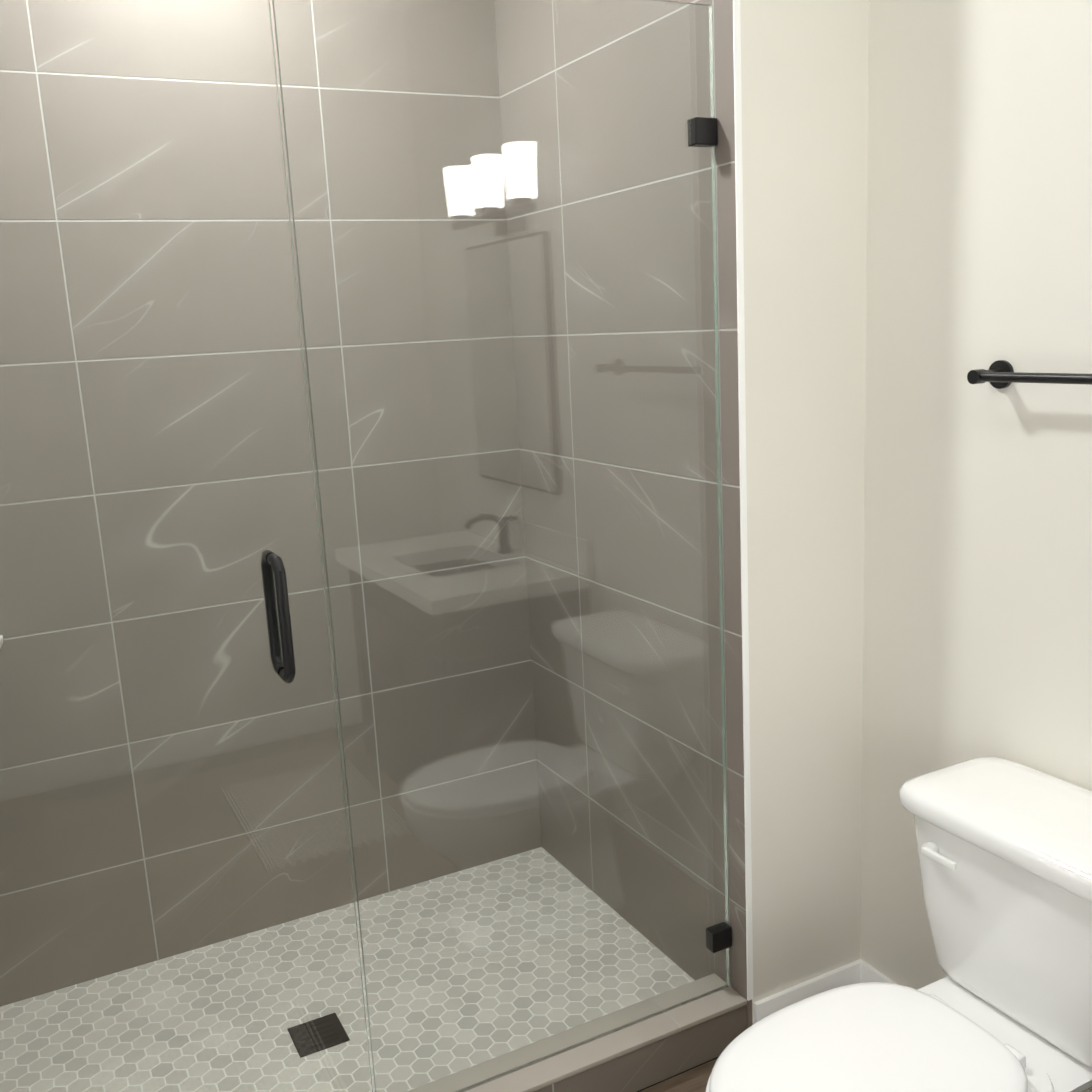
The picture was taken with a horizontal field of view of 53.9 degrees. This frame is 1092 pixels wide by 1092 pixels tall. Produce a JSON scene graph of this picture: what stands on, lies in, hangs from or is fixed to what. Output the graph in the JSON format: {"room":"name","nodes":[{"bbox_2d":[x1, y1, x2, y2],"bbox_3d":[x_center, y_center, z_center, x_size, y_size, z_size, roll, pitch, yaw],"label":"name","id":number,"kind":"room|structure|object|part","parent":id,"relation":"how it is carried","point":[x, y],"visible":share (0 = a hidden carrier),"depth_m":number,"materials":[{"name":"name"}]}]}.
{"room":"bathroom","nodes":[
{"label":"bathroom","id":0,"kind":"room"},
{"bbox_2d":[640,1058,717,1091],"bbox_3d":[0.441,1.409,1.008,2.151,0.100,2.420,-9,13,-26],"label":"floor","id":1,"kind":"structure","parent":0,"point":[695,1079],"depth_m":2.23,"materials":[{"name":"brown wood"}]},
{"bbox_2d":[706,757,1091,1091],"bbox_3d":[0.616,0.829,1.702,0.804,0.738,0.490,-9,13,-26],"label":"toilet","id":2,"kind":"object","parent":1,"relation":"on","point":[1004,846],"visible":1,"depth_m":1.71,"materials":[{"name":"white ceramic"}]},
{"bbox_3d":[0.477,0.805,1.624,0.497,0.047,0.372,-9,13,-26],"label":"seat","id":3,"kind":"part","parent":2,"relation":"part of","materials":[{"name":"white plastic"}]},
{"bbox_3d":[0.669,0.529,1.827,0.020,0.028,0.076,-9,13,-26],"label":"lever","id":4,"kind":"part","parent":2,"relation":"part of","materials":[{"name":"white plastic"}]},
{"bbox_3d":[0.842,0.605,1.782,0.270,0.355,0.490,-9,13,-26],"label":"tank","id":5,"kind":"part","parent":2,"relation":"part of","materials":[{"name":"white ceramic"}]},
{"bbox_2d":[740,0,868,1024],"bbox_3d":[0.288,-0.355,2.567,0.310,2.740,0.994,-9,13,-26],"label":"wall","id":6,"kind":"structure","parent":0,"point":[804,77],"depth_m":2.16,"materials":[{"name":"paint"}]},
{"bbox_2d":[408,973,746,1091],"bbox_3d":[-0.267,1.127,2.035,1.529,0.110,0.119,-9,13,-26],"label":"shower curb","id":7,"kind":"structure","parent":6,"relation":"attached to","point":[645,1053],"depth_m":2.22,"materials":[{"name":"tile"}]},
{"bbox_2d":[272,0,731,1091],"bbox_3d":[-0.005,0.045,1.986,0.810,2.000,0.028,-9,13,-26],"label":"glass panel","id":8,"kind":"object","parent":7,"relation":"on","point":[700,132],"visible":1,"depth_m":1.96,"materials":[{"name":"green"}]},
{"bbox_2d":[494,0,751,1028],"bbox_3d":[0.150,-0.331,2.487,0.012,2.740,0.974,-9,13,-26],"label":"wall tile","id":9,"kind":"structure","parent":6,"relation":"attached to","point":[722,32],"depth_m":2.43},
{"bbox_2d":[733,0,752,1000],"bbox_3d":[0.374,-0.309,2.050,0.014,2.630,0.004,-9,13,-26],"label":"trim","id":10,"kind":"structure","parent":6,"relation":"attached to","point":[741,375],"depth_m":2.08,"materials":[{"name":"white paint"}]},
{"bbox_2d":[753,959,863,1023],"bbox_3d":[0.589,1.014,2.394,0.308,0.100,0.013,-9,13,-26],"label":"baseboard","id":11,"kind":"structure","parent":6,"relation":"attached to","point":[848,974],"depth_m":2.38,"materials":[{"name":"white paint"}]},
{"bbox_2d":[860,0,1091,989],"bbox_3d":[0.997,-0.210,1.686,0.120,2.740,3.593,-9,13,-26],"label":"wall","id":12,"kind":"structure","parent":0,"point":[977,635],"depth_m":1.96,"materials":[{"name":"paint"}]},
{"bbox_2d":[861,962,896,983],"bbox_3d":[0.960,1.075,2.006,0.013,0.100,1.026,-9,13,-26],"label":"baseboard","id":13,"kind":"structure","parent":12,"relation":"attached to","point":[869,973],"depth_m":2.42,"materials":[{"name":"white paint"}]},
{"bbox_2d":[967,360,1091,388],"bbox_3d":[0.890,-0.260,1.665,0.074,0.050,0.550,-9,13,-26],"label":"towel rail","id":14,"kind":"object","parent":12,"relation":"attached to","point":[999,374],"visible":1,"depth_m":1.80,"materials":[{"name":"black metal"}]},
{"bbox_3d":[-0.745,-0.328,2.696,2.031,2.740,0.180,-9,13,-26],"label":"wall","id":15,"kind":"structure","parent":0,"visible":0},
{"bbox_2d":[0,635,2,648],"bbox_3d":[-1.265,0.244,2.273,0.215,0.026,0.215,-9,13,-26],"label":"corner shelf","id":16,"kind":"object","parent":15,"relation":"attached to","point":[1,640],"depth_m":2.38,"materials":[{"name":"white stone"}]},
{"bbox_2d":[0,0,540,1006],"bbox_3d":[-0.783,-0.300,2.567,1.601,2.740,0.020,-9,13,-26],"label":"wall tile","id":17,"kind":"structure","parent":15,"relation":"attached to","point":[250,282],"depth_m":2.61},
{"bbox_3d":[-1.069,-0.022,1.288,0.120,2.740,2.073,-9,13,-26],"label":"wall","id":18,"kind":"structure","parent":0,"visible":0},
{"bbox_3d":[-1.235,-0.117,1.790,0.060,2.740,0.974,-9,13,-26],"label":"wall tile","id":19,"kind":"structure","parent":18,"relation":"attached to","visible":0},
{"bbox_2d":[0,0,372,1091],"bbox_3d":[-0.681,0.146,1.645,0.706,1.992,0.108,-9,13,-26],"label":"shower glass door","id":20,"kind":"structure","parent":19,"relation":"attached to","point":[282,654],"depth_m":1.68,"materials":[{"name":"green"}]},
{"bbox_3d":[-0.441,0.116,1.767,0.019,0.214,0.108,-9,13,-26],"label":"handle","id":21,"kind":"part","parent":20,"relation":"part of","materials":[{"name":"black metal"}]},
{"label":"outside","id":22,"kind":"structure","parent":0,"visible":0},
{"bbox_2d":[637,1056,718,1091],"bbox_3d":[-0.371,1.136,2.540,2.151,0.100,1.094,-9,13,-26],"label":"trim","id":23,"kind":"structure","parent":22,"point":[677,1074],"depth_m":2.25,"materials":[{"name":"black"}]},
{"bbox_2d":[0,847,694,1091],"bbox_3d":[-0.490,1.084,2.465,1.529,0.045,0.859,-9,13,-26],"label":"shower floor","id":24,"kind":"structure","parent":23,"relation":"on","point":[343,979],"depth_m":2.51,"materials":[{"name":"grey tile"}]},
{"bbox_2d":[288,1013,349,1057],"bbox_3d":[-0.503,1.078,2.371,0.110,0.006,0.110,-9,13,-26],"label":"shower drain","id":25,"kind":"object","parent":24,"relation":"on","point":[316,1033],"depth_m":2.37,"materials":[{"name":"black metal"}]}
]}

